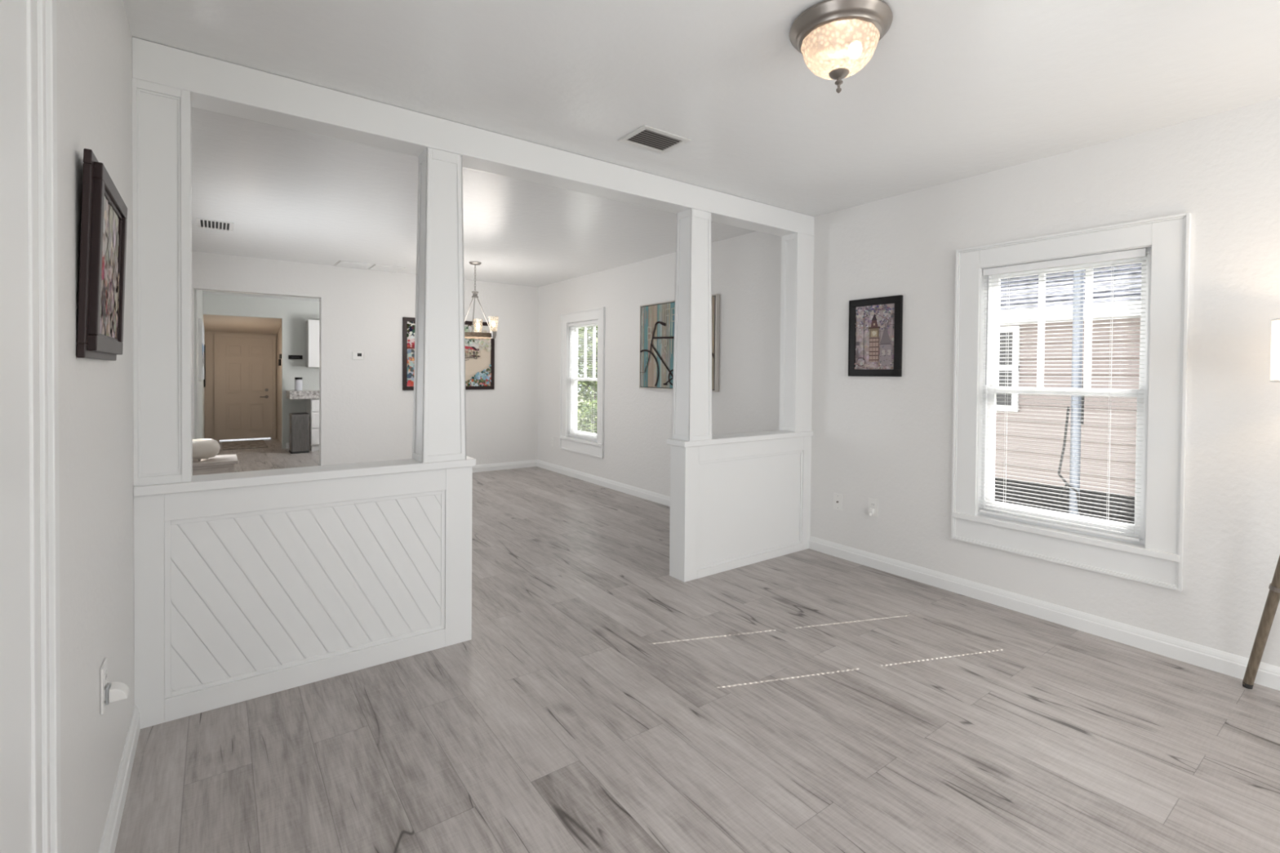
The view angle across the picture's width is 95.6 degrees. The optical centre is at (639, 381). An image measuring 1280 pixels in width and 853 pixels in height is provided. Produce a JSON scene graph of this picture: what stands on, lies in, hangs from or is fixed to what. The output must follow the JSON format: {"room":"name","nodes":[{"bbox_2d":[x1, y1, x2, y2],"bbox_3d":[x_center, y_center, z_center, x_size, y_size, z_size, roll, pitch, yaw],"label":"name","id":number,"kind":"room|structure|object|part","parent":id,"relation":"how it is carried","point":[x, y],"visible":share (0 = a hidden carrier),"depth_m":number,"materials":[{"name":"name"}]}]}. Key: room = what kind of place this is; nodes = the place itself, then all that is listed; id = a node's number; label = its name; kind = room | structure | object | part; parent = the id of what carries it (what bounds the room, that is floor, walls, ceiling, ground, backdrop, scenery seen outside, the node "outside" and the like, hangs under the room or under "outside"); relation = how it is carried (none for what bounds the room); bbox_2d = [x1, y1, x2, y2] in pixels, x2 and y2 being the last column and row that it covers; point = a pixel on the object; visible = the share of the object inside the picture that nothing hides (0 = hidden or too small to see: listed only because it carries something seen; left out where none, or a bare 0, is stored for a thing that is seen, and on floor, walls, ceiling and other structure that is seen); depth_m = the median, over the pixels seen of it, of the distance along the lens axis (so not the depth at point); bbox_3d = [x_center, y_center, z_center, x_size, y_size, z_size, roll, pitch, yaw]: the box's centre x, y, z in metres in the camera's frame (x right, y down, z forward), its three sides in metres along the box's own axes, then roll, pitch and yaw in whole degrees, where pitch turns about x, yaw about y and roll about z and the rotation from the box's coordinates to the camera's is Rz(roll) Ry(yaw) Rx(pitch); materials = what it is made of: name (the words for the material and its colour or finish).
{"room":"living room","nodes":[
{"label":"living room","id":0,"kind":"room"},
{"bbox_2d":[56,0,134,852],"bbox_3d":[-1.851,0.017,2.014,0.140,2.440,9.235,0,1,-36],"label":"wall","id":1,"kind":"structure","parent":0,"point":[94,42],"depth_m":1.34,"materials":[{"name":"white paint"}]},
{"bbox_2d":[0,0,61,852],"bbox_3d":[-0.662,0.051,0.412,0.166,2.439,1.255,0,1,-36],"label":"door frame","id":2,"kind":"structure","parent":1,"relation":"in","point":[30,788],"depth_m":0.84,"materials":[{"name":"white paint"}]},
{"bbox_2d":[76,148,127,360],"bbox_3d":[-1.291,-0.271,1.402,0.039,0.435,0.475,0,1,-36],"label":"framed picture","id":3,"kind":"object","parent":1,"relation":"attached to","point":[104,222],"visible":1,"depth_m":1.26,"materials":[{"name":"black wood"}]},
{"bbox_2d":[99,196,119,338],"bbox_3d":[-1.294,-0.271,1.409,0.013,0.331,0.358,0,1,-36],"label":"painting","id":4,"kind":"object","parent":3,"relation":"attached to","point":[109,304],"depth_m":1.43,"materials":[{"name":"fabric"}]},
{"bbox_2d":[100,657,107,715],"bbox_3d":[-1.365,0.774,1.478,0.007,0.116,0.072,0,1,-36],"label":"outlet","id":5,"kind":"object","parent":1,"relation":"attached to","point":[104,670],"visible":0.9,"depth_m":1.46,"materials":[{"name":"white plastic"}]},
{"bbox_2d":[104,669,106,685],"bbox_3d":[-1.362,0.755,1.479,0.002,0.028,0.032,0,1,-36],"label":"receptacle","id":6,"kind":"object","parent":5,"relation":"attached to","point":[105,670],"depth_m":1.47,"materials":[{"name":"grey plastic"}]},
{"bbox_2d":[105,681,129,705],"bbox_3d":[-1.345,0.797,1.493,0.042,0.044,0.044,0,1,-36],"label":"night light","id":7,"kind":"object","parent":5,"relation":"attached to","point":[116,691],"visible":1,"depth_m":1.48,"materials":[{"name":"grey plastic"}]},
{"bbox_2d":[98,705,140,852],"bbox_3d":[-1.378,1.203,1.504,0.016,0.092,1.374,0,1,-36],"label":"baseboard","id":8,"kind":"structure","parent":1,"relation":"attached to","point":[108,842],"depth_m":1.69,"materials":[{"name":"white paint"}]},
{"bbox_2d":[194,289,204,439],"bbox_3d":[-6.165,-0.107,8.056,0.125,2.440,5.615,0,1,-36],"label":"wall","id":9,"kind":"structure","parent":0,"point":[199,390],"depth_m":6.33,"materials":[{"name":"grey paint"}]},
{"bbox_2d":[198,318,204,381],"bbox_3d":[-5.484,-0.374,7.257,0.031,0.710,1.600,0,1,-36],"label":"canvas","id":10,"kind":"object","parent":9,"relation":"attached to","point":[201,326],"visible":1,"depth_m":6.62,"materials":[{"name":"white fabric"}]},
{"bbox_2d":[203,344,205,386],"bbox_3d":[-7.099,-0.255,9.455,0.020,0.680,0.550,0,1,-36],"label":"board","id":11,"kind":"object","parent":9,"relation":"attached to","point":[204,380],"visible":0.86,"depth_m":9.24,"materials":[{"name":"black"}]},
{"bbox_2d":[204,331,276,441],"bbox_3d":[-7.241,-0.083,10.644,1.195,2.300,0.130,0,1,-36],"label":"wall","id":12,"kind":"structure","parent":0,"point":[209,335],"depth_m":10.29,"materials":[{"name":"beige paint"}]},
{"bbox_2d":[213,333,275,441],"bbox_3d":[-7.185,0.106,10.571,0.928,1.925,0.058,0,1,-36],"label":"door","id":13,"kind":"structure","parent":12,"relation":"in","point":[245,367],"depth_m":10.57,"materials":[{"name":"beige paint"}]},
{"bbox_3d":[-6.958,0.222,10.740,0.135,0.182,0.058,0,1,-36],"label":"handle","id":14,"kind":"part","parent":13,"relation":"part of","materials":[{"name":"grey metal"}]},
{"bbox_2d":[203,315,281,333],"bbox_3d":[-6.765,-0.996,9.895,1.080,0.245,1.610,0,1,-36],"label":"ceiling","id":15,"kind":"structure","parent":0,"point":[218,323],"depth_m":9.86,"materials":[{"name":"beige paint"}]},
{"bbox_2d":[202,293,319,448],"bbox_3d":[-5.401,-0.126,9.839,3.215,2.440,0.120,0,1,-36],"label":"wall","id":16,"kind":"structure","parent":0,"point":[294,314],"depth_m":9.49,"materials":[{"name":"grey paint"}]},
{"bbox_2d":[285,442,289,448],"bbox_3d":[-4.933,1.049,10.121,2.130,0.092,0.016,0,1,-36],"label":"baseboard","id":17,"kind":"structure","parent":16,"relation":"attached to","point":[287,444],"depth_m":9.50,"materials":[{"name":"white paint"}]},
{"bbox_2d":[288,355,302,359],"bbox_3d":[-5.673,-0.399,9.550,0.200,0.065,0.016,0,1,-36],"label":"wall sign","id":18,"kind":"object","parent":16,"relation":"attached to","point":[290,357],"visible":1,"depth_m":9.54,"materials":[{"name":"black"}]},
{"bbox_2d":[306,320,319,367],"bbox_3d":[-5.057,-0.620,9.798,0.988,0.765,0.334,0,1,-36],"label":"upper cabinet","id":19,"kind":"object","parent":16,"relation":"attached to","point":[312,326],"visible":0.21,"depth_m":9.42,"materials":[{"name":"grey wood"}]},
{"bbox_2d":[276,325,281,443],"bbox_3d":[-6.291,-0.069,10.261,0.115,2.300,1.610,0,1,-36],"label":"wall","id":20,"kind":"structure","parent":0,"point":[279,332],"depth_m":10.51,"materials":[{"name":"beige paint"}]},
{"bbox_2d":[278,354,281,365],"bbox_3d":[-6.292,-0.378,10.136,0.032,0.200,0.300,0,1,-36],"label":"key rack","id":21,"kind":"object","parent":20,"relation":"attached to","point":[280,355],"visible":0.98,"depth_m":10.05,"materials":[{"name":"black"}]},
{"bbox_2d":[133,455,475,728],"bbox_3d":[-1.332,0.801,2.471,1.235,0.868,0.174,0,1,-36],"label":"wall","id":22,"kind":"structure","parent":0,"point":[248,584],"depth_m":2.34,"materials":[{"name":"white paint"}]},
{"bbox_2d":[132,78,192,486],"bbox_3d":[-1.755,-0.346,2.138,0.161,1.428,0.146,0,1,-36],"label":"pilaster","id":23,"kind":"object","parent":22,"relation":"on","point":[162,115],"visible":1,"depth_m":2.09,"materials":[{"name":"white paint"}]},
{"bbox_2d":[412,147,466,462],"bbox_3d":[-0.944,-0.347,2.735,0.204,1.428,0.164,0,1,-36],"label":"column","id":24,"kind":"structure","parent":22,"relation":"on","point":[439,406],"depth_m":2.68,"materials":[{"name":"white paint"}]},
{"bbox_2d":[191,251,538,466],"bbox_3d":[-2.955,-0.061,6.840,3.777,2.440,0.140,0,1,-36],"label":"wall","id":25,"kind":"structure","parent":0,"point":[366,414],"depth_m":6.70,"materials":[{"name":"white paint"}]},
{"bbox_2d":[352,351,363,359],"bbox_3d":[-3.191,-0.292,6.561,0.114,0.090,0.023,0,1,-36],"label":"thermostat","id":26,"kind":"object","parent":25,"relation":"attached to","point":[356,355],"visible":1,"depth_m":6.55,"materials":[{"name":"white plastic"}]},
{"bbox_2d":[402,317,494,390],"bbox_3d":[-2.343,-0.328,7.174,1.127,0.862,0.033,0,1,-36],"label":"framed picture","id":27,"kind":"object","parent":25,"relation":"attached to","point":[479,354],"visible":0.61,"depth_m":7.33,"materials":[{"name":"black"}]},
{"bbox_2d":[472,459,537,472],"bbox_3d":[-2.448,1.113,7.139,2.609,0.092,0.016,0,1,-36],"label":"baseboard","id":28,"kind":"structure","parent":25,"relation":"attached to","point":[525,464],"depth_m":7.62,"materials":[{"name":"white paint"}]},
{"bbox_2d":[131,36,813,236],"bbox_3d":[-0.293,-1.134,3.199,3.777,0.143,0.158,0,1,-36],"label":"beam","id":29,"kind":"structure","parent":0,"point":[214,85],"depth_m":2.60,"materials":[{"name":"white paint"}]},
{"bbox_2d":[114,437,1279,852],"bbox_3d":[-1.963,1.247,5.436,4.117,0.120,15.150,0,1,-36],"label":"floor","id":30,"kind":"structure","parent":0,"point":[599,699],"depth_m":2.08,"materials":[{"name":"grey wood"}]},
{"bbox_2d":[192,454,237,475],"bbox_3d":[-2.816,0.854,3.769,0.325,0.700,0.340,0,1,-36],"label":"seat","id":31,"kind":"object","parent":30,"relation":"on","point":[223,464],"visible":0.12,"depth_m":3.68,"materials":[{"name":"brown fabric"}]},
{"bbox_2d":[192,438,220,461],"bbox_3d":[-2.827,0.439,3.716,0.224,0.130,0.224,0,1,-36],"label":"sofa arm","id":32,"kind":"object","parent":31,"relation":"on","point":[202,448],"visible":0.65,"depth_m":3.67,"materials":[{"name":"beige fabric"}]},
{"bbox_3d":[-2.723,0.601,3.642,0.225,0.100,0.008,0,1,-36],"label":"drawer","id":33,"kind":"part","parent":31,"relation":"part of","materials":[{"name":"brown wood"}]},
{"bbox_2d":[222,440,267,449],"bbox_3d":[-6.749,1.076,9.894,0.610,0.012,1.200,0,1,-36],"label":"door mat","id":34,"kind":"object","parent":30,"relation":"on","point":[235,445],"visible":1,"depth_m":9.81,"materials":[{"name":"brown fabric"}]},
{"bbox_2d":[288,412,309,453],"bbox_3d":[-5.339,0.798,9.085,0.250,0.615,0.320,0,1,-36],"label":"trash can","id":35,"kind":"object","parent":30,"relation":"on","point":[299,421],"visible":1,"depth_m":8.96,"materials":[{"name":"silver metal"}]},
{"bbox_3d":[-5.337,0.511,9.081,0.250,0.040,0.310,0,1,-36],"label":"lid","id":36,"kind":"part","parent":35,"relation":"part of","materials":[{"name":"silver metal"}]},
{"bbox_2d":[306,399,319,451],"bbox_3d":[-4.895,0.686,9.748,1.188,0.829,0.649,0,1,-36],"label":"base cabinet","id":37,"kind":"object","parent":30,"relation":"on","point":[312,405],"visible":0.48,"depth_m":9.20,"materials":[{"name":"white wood"}]},
{"bbox_2d":[285,390,319,399],"bbox_3d":[-4.998,0.208,9.662,1.495,0.126,0.648,0,1,-36],"label":"countertop","id":38,"kind":"structure","parent":37,"relation":"on","point":[290,394],"depth_m":9.09,"materials":[{"name":"stone"}]},
{"bbox_2d":[294,377,302,391],"bbox_3d":[-5.482,0.039,9.312,0.110,0.214,0.110,0,1,-36],"label":"canister","id":39,"kind":"object","parent":38,"relation":"on","point":[298,380],"visible":1,"depth_m":9.27,"materials":[{"name":"grey"}]},
{"bbox_3d":[-5.031,0.871,9.283,0.398,0.250,0.026,0,1,-36],"label":"drawer","id":40,"kind":"part","parent":37,"relation":"part of","materials":[{"name":"white wood"}]},
{"bbox_3d":[-5.027,0.386,9.276,0.398,0.180,0.026,0,1,-36],"label":"drawer","id":41,"kind":"part","parent":37,"relation":"part of","materials":[{"name":"white wood"}]},
{"bbox_3d":[-5.029,0.611,9.280,0.398,0.250,0.026,0,1,-36],"label":"drawer","id":42,"kind":"part","parent":37,"relation":"part of","materials":[{"name":"white wood"}]},
{"bbox_2d":[1242,318,1279,688],"bbox_3d":[2.478,0.522,2.034,0.540,1.506,0.557,0,1,-36],"label":"floor lamp","id":43,"kind":"object","parent":30,"relation":"on","point":[1273,599],"visible":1,"depth_m":2.31,"materials":[{"name":"brown wood"}]},
{"bbox_3d":[2.512,0.695,2.259,0.038,1.136,0.314,1,1,5],"label":"leg","id":44,"kind":"part","parent":43,"relation":"part of","materials":[{"name":"brown wood"}]},
{"bbox_3d":[2.506,-0.113,2.079,0.327,0.230,0.327,0,1,-36],"label":"lamp shade","id":45,"kind":"part","parent":43,"relation":"part of","materials":[{"name":"white fabric"}]},
{"bbox_2d":[122,0,1279,301],"bbox_3d":[-1.353,-1.296,4.647,4.057,0.120,13.240,0,1,-36],"label":"ceiling","id":46,"kind":"structure","parent":0,"point":[953,90],"depth_m":2.42,"materials":[{"name":"white paint"}]},
{"bbox_2d":[195,217,233,231],"bbox_3d":[-3.395,-1.250,4.634,0.233,0.007,0.330,0,1,-36],"label":"ceiling vent","id":47,"kind":"object","parent":46,"relation":"in","point":[201,223],"visible":1,"depth_m":4.63,"materials":[{"name":"silver metal"}]},
{"bbox_2d":[333,260,404,272],"bbox_3d":[-2.998,-1.272,6.436,0.662,0.008,0.370,0,1,-36],"label":"access panel","id":48,"kind":"object","parent":46,"relation":"attached to","point":[340,263],"visible":1,"depth_m":6.40,"materials":[{"name":"white paint"}]},
{"bbox_3d":[-3.126,-1.272,6.343,0.320,0.007,0.370,0,1,-36],"label":"panel","id":49,"kind":"part","parent":48,"relation":"part of","materials":[{"name":"white paint"}]},
{"bbox_3d":[-2.862,-1.272,6.536,0.295,0.007,0.370,0,1,-36],"label":"panel","id":50,"kind":"part","parent":48,"relation":"part of","materials":[{"name":"white paint"}]},
{"bbox_2d":[464,261,497,340],"bbox_3d":[-1.781,-0.857,6.132,0.503,0.808,0.513,0,1,-36],"label":"chandelier","id":51,"kind":"object","parent":46,"relation":"hanging from","point":[492,335],"visible":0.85,"depth_m":6.10,"materials":[{"name":"silver metal"}]},
{"bbox_3d":[-1.855,-0.697,6.195,0.194,0.416,0.010,1,1,22],"label":"rod","id":52,"kind":"part","parent":51,"relation":"part of","materials":[{"name":"silver metal"}]},
{"bbox_3d":[-1.735,-0.694,6.042,0.010,0.416,0.194,0,1,-8],"label":"rod","id":53,"kind":"part","parent":51,"relation":"part of","materials":[{"name":"silver metal"}]},
{"bbox_3d":[-1.747,-1.076,6.148,0.015,0.331,0.016,1,1,9],"label":"chain","id":54,"kind":"part","parent":51,"relation":"part of","materials":[{"name":"silver metal"}]},
{"bbox_3d":[-1.662,-0.696,6.222,0.194,0.416,0.010,0,1,-38],"label":"rod","id":55,"kind":"part","parent":51,"relation":"part of","materials":[{"name":"silver metal"}]},
{"bbox_3d":[-1.532,-0.601,6.066,0.040,0.068,0.039,0,1,-36],"label":"bulb","id":56,"kind":"part","parent":51,"relation":"part of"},
{"bbox_2d":[617,124,690,154],"bbox_3d":[0.070,-1.194,2.875,0.287,0.008,0.227,0,1,-36],"label":"ceiling vent","id":57,"kind":"object","parent":46,"relation":"in","point":[645,137],"visible":1,"depth_m":2.87,"materials":[{"name":"silver metal"}]},
{"bbox_2d":[789,0,893,93],"bbox_3d":[0.658,-1.066,1.916,0.323,0.226,0.323,0,1,-36],"label":"ceiling light","id":58,"kind":"object","parent":46,"relation":"attached to","point":[836,39],"visible":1,"depth_m":1.83,"materials":[{"name":"beige glass"}]},
{"bbox_3d":[0.658,-1.072,1.916,0.247,0.112,0.247,0,1,-36],"label":"lamp shade","id":59,"kind":"part","parent":58,"relation":"part of","materials":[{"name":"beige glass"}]},
{"bbox_2d":[666,430,813,582],"bbox_3d":[0.717,0.798,3.971,1.241,0.868,0.174,0,1,-36],"label":"wall","id":60,"kind":"structure","parent":0,"point":[737,500],"depth_m":3.84,"materials":[{"name":"white paint"}]},
{"bbox_2d":[671,208,712,440],"bbox_3d":[0.336,-0.350,3.672,0.196,1.428,0.168,0,1,-36],"label":"column","id":61,"kind":"structure","parent":60,"relation":"on","point":[692,415],"depth_m":3.62,"materials":[{"name":"white paint"}]},
{"bbox_2d":[779,232,813,432],"bbox_3d":[1.152,-0.351,4.265,0.188,1.428,0.146,0,1,-36],"label":"pilaster","id":62,"kind":"object","parent":60,"relation":"on","point":[797,249],"visible":1,"depth_m":4.21,"materials":[{"name":"white paint"}]},
{"bbox_3d":[1.080,-0.351,4.213,0.010,1.428,0.146,0,1,-36],"label":"panel frame","id":63,"kind":"part","parent":62,"relation":"part of","materials":[{"name":"white paint"}]},
{"bbox_2d":[537,97,1279,666],"bbox_3d":[0.217,-0.019,5.822,0.140,2.440,13.240,0,1,-36],"label":"wall","id":64,"kind":"structure","parent":0,"point":[888,440],"depth_m":3.44,"materials":[{"name":"white paint"}]},
{"bbox_2d":[551,436,554,446],"bbox_3d":[-1.140,0.784,7.552,0.007,0.116,0.072,0,1,-36],"label":"outlet","id":65,"kind":"object","parent":64,"relation":"attached to","point":[552,438],"visible":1,"depth_m":7.54,"materials":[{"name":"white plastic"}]},
{"bbox_2d":[560,306,604,457],"bbox_3d":[-0.647,0.007,6.982,0.184,1.704,0.995,0,1,-36],"label":"window","id":66,"kind":"structure","parent":64,"relation":"in","point":[595,448],"depth_m":7.08,"materials":[{"name":"white plastic"}]},
{"bbox_3d":[-0.689,0.713,6.966,0.096,0.032,0.979,0,1,-36],"label":"sill","id":67,"kind":"part","parent":66,"relation":"part of","materials":[{"name":"white paint"}]},
{"bbox_2d":[568,320,597,440],"bbox_3d":[-0.683,-0.021,6.970,0.042,1.399,0.699,0,1,-36],"label":"window blind","id":68,"kind":"object","parent":66,"relation":"attached to","point":[594,322],"visible":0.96,"depth_m":6.97,"materials":[{"name":"white plastic"}]},
{"bbox_3d":[-0.810,-0.009,7.151,0.029,1.347,0.002,0,1,-36],"label":"ladder cord","id":69,"kind":"part","parent":68,"relation":"part of","materials":[{"name":"white fabric"}]},
{"bbox_3d":[-0.686,0.671,6.982,0.025,0.014,0.699,0,1,-36],"label":"rail","id":70,"kind":"part","parent":68,"relation":"part of","materials":[{"name":"white plastic"}]},
{"bbox_3d":[-0.550,-0.001,6.795,0.029,1.347,0.002,0,1,-36],"label":"ladder cord","id":71,"kind":"part","parent":68,"relation":"part of","materials":[{"name":"white fabric"}]},
{"bbox_3d":[-0.616,-0.013,7.007,0.105,1.422,0.735,0,1,-36],"label":"frame","id":72,"kind":"part","parent":66,"relation":"part of","materials":[{"name":"white plastic"}]},
{"bbox_3d":[-0.637,0.315,6.998,0.026,0.724,0.691,0,1,-36],"label":"sash","id":73,"kind":"part","parent":66,"relation":"part of","materials":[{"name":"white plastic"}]},
{"bbox_3d":[-0.607,-0.354,7.006,0.026,0.694,0.691,0,1,-36],"label":"sash","id":74,"kind":"part","parent":66,"relation":"part of","materials":[{"name":"white plastic"}]},
{"bbox_2d":[537,459,670,506],"bbox_3d":[-0.121,1.147,6.154,0.016,0.092,4.355,0,1,-36],"label":"baseboard","id":75,"kind":"structure","parent":64,"relation":"attached to","point":[664,500],"depth_m":6.44,"materials":[{"name":"white paint"}]},
{"bbox_2d":[639,293,719,391],"bbox_3d":[0.340,-0.344,5.492,0.048,0.850,1.128,0,1,-36],"label":"framed picture","id":76,"kind":"object","parent":64,"relation":"attached to","point":[656,320],"visible":0.57,"depth_m":5.65,"materials":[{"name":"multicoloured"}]},
{"bbox_2d":[833,493,842,511],"bbox_3d":[1.392,0.848,4.085,0.015,0.116,0.072,0,1,-36],"label":"plate","id":77,"kind":"object","parent":64,"relation":"attached to","point":[837,498],"visible":1,"depth_m":4.08,"materials":[{"name":"white plastic"}]},
{"bbox_2d":[867,497,878,517],"bbox_3d":[1.556,0.840,3.869,0.007,0.116,0.072,0,1,-36],"label":"outlet","id":78,"kind":"object","parent":64,"relation":"attached to","point":[873,503],"visible":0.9,"depth_m":3.86,"materials":[{"name":"white plastic"}]},
{"bbox_2d":[867,507,875,515],"bbox_3d":[1.534,0.865,3.853,0.045,0.046,0.034,0,1,-36],"label":"plug adapter","id":79,"kind":"object","parent":78,"relation":"attached to","point":[871,510],"visible":1,"depth_m":3.85,"materials":[{"name":"white plastic"}]},
{"bbox_2d":[848,294,902,377],"bbox_3d":[1.556,-0.294,3.850,0.024,0.520,0.377,0,1,-36],"label":"framed picture","id":80,"kind":"object","parent":64,"relation":"attached to","point":[875,331],"visible":1,"depth_m":3.83,"materials":[{"name":"black wood"}]},
{"bbox_2d":[854,303,894,369],"bbox_3d":[1.555,-0.294,3.849,0.012,0.428,0.285,0,1,-36],"label":"print","id":81,"kind":"object","parent":80,"relation":"attached to","point":[874,323],"depth_m":3.84,"materials":[{"name":"paper"}]},
{"bbox_2d":[808,535,1279,690],"bbox_3d":[2.608,1.224,2.426,0.016,0.092,4.594,0,1,-36],"label":"baseboard","id":82,"kind":"structure","parent":64,"relation":"attached to","point":[1268,675],"depth_m":2.97,"materials":[{"name":"white paint"}]},
{"bbox_2d":[951,212,1191,591],"bbox_3d":[2.219,0.086,3.065,0.184,1.706,1.017,0,1,-36],"label":"window","id":83,"kind":"structure","parent":64,"relation":"in","point":[1157,559],"depth_m":2.90,"materials":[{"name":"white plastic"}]},
{"bbox_2d":[978,248,1146,542],"bbox_3d":[2.183,0.059,3.053,0.042,1.401,0.721,0,1,-36],"label":"window blind","id":84,"kind":"object","parent":83,"relation":"attached to","point":[1137,253],"visible":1,"depth_m":3.01,"materials":[{"name":"white plastic"}]},
{"bbox_3d":[2.049,0.071,3.244,0.029,1.349,0.002,0,1,-36],"label":"ladder cord","id":85,"kind":"part","parent":84,"relation":"part of","materials":[{"name":"white fabric"}]},
{"bbox_3d":[2.180,0.752,3.066,0.025,0.014,0.721,0,1,-36],"label":"rail","id":86,"kind":"part","parent":84,"relation":"part of","materials":[{"name":"white plastic"}]},
{"bbox_3d":[2.324,0.079,2.868,0.029,1.349,0.002,0,1,-36],"label":"ladder cord","id":87,"kind":"part","parent":84,"relation":"part of","materials":[{"name":"white fabric"}]},
{"bbox_3d":[2.250,0.067,3.090,0.105,1.424,0.757,0,1,-36],"label":"frame","id":88,"kind":"part","parent":83,"relation":"part of","materials":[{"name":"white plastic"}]},
{"bbox_3d":[2.229,0.395,3.081,0.026,0.725,0.713,0,1,-36],"label":"sash","id":89,"kind":"part","parent":83,"relation":"part of","materials":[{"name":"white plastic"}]},
{"bbox_3d":[2.178,0.794,3.050,0.096,0.032,1.001,0,1,-36],"label":"sill","id":90,"kind":"part","parent":83,"relation":"part of","materials":[{"name":"white paint"}]},
{"bbox_3d":[2.259,-0.275,3.090,0.026,0.695,0.713,0,1,-36],"label":"sash","id":91,"kind":"part","parent":83,"relation":"part of","materials":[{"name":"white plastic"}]},
{"label":"outside","id":92,"kind":"structure","parent":0,"visible":0},
{"bbox_2d":[577,393,591,430],"bbox_3d":[11.704,1.744,20.995,36.317,0.120,70.000,0,1,-36],"label":"ground","id":93,"kind":"structure","parent":92,"point":[581,400],"depth_m":37.21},
{"bbox_2d":[577,325,597,409],"bbox_3d":[-1.132,-0.302,15.608,1.804,3.908,1.805,0,1,-36],"label":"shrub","id":94,"kind":"object","parent":93,"relation":"on","point":[589,374],"visible":0.22,"depth_m":15.35,"materials":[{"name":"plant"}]},
{"bbox_3d":[-1.135,0.479,15.662,0.638,2.345,0.670,0,1,-36],"label":"stem","id":95,"kind":"part","parent":94,"relation":"part of","materials":[{"name":"plant"}]},
{"bbox_2d":[577,397,597,433],"bbox_3d":[-0.937,1.020,12.963,1.291,1.349,1.286,0,1,-36],"label":"shrub","id":96,"kind":"object","parent":93,"relation":"on","point":[587,409],"visible":0.27,"depth_m":12.69,"materials":[{"name":"green plant"}]},
{"bbox_2d":[577,326,597,404],"bbox_3d":[-1.207,-0.724,19.658,2.482,4.636,2.448,0,1,-36],"label":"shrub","id":97,"kind":"object","parent":93,"relation":"on","point":[588,348],"visible":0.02,"depth_m":19.42,"materials":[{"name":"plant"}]},
{"bbox_2d":[994,262,1142,524],"bbox_3d":[6.127,-0.164,6.587,5.330,4.010,12.100,0,1,-36],"label":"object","id":98,"kind":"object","parent":93,"relation":"on","point":[1117,381],"visible":0.19,"depth_m":5.50,"materials":[{"name":"grey plastic"}]},
{"bbox_3d":[3.492,-0.141,6.184,0.005,0.770,0.900,0,1,-36],"label":"pane","id":99,"kind":"part","parent":98,"relation":"part of","materials":[{"name":"grey"}]},
{"bbox_3d":[4.273,1.425,5.264,0.050,0.839,11.400,0,1,-36],"label":"skirting","id":100,"kind":"part","parent":98,"relation":"part of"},
{"bbox_2d":[1056,270,1084,515],"bbox_3d":[3.361,-0.153,4.513,0.110,4.000,0.214,0,1,-36],"label":"utility pole","id":101,"kind":"object","parent":93,"relation":"on","point":[1074,420],"visible":0.35,"depth_m":4.49,"materials":[{"name":"grey"}]}
]}

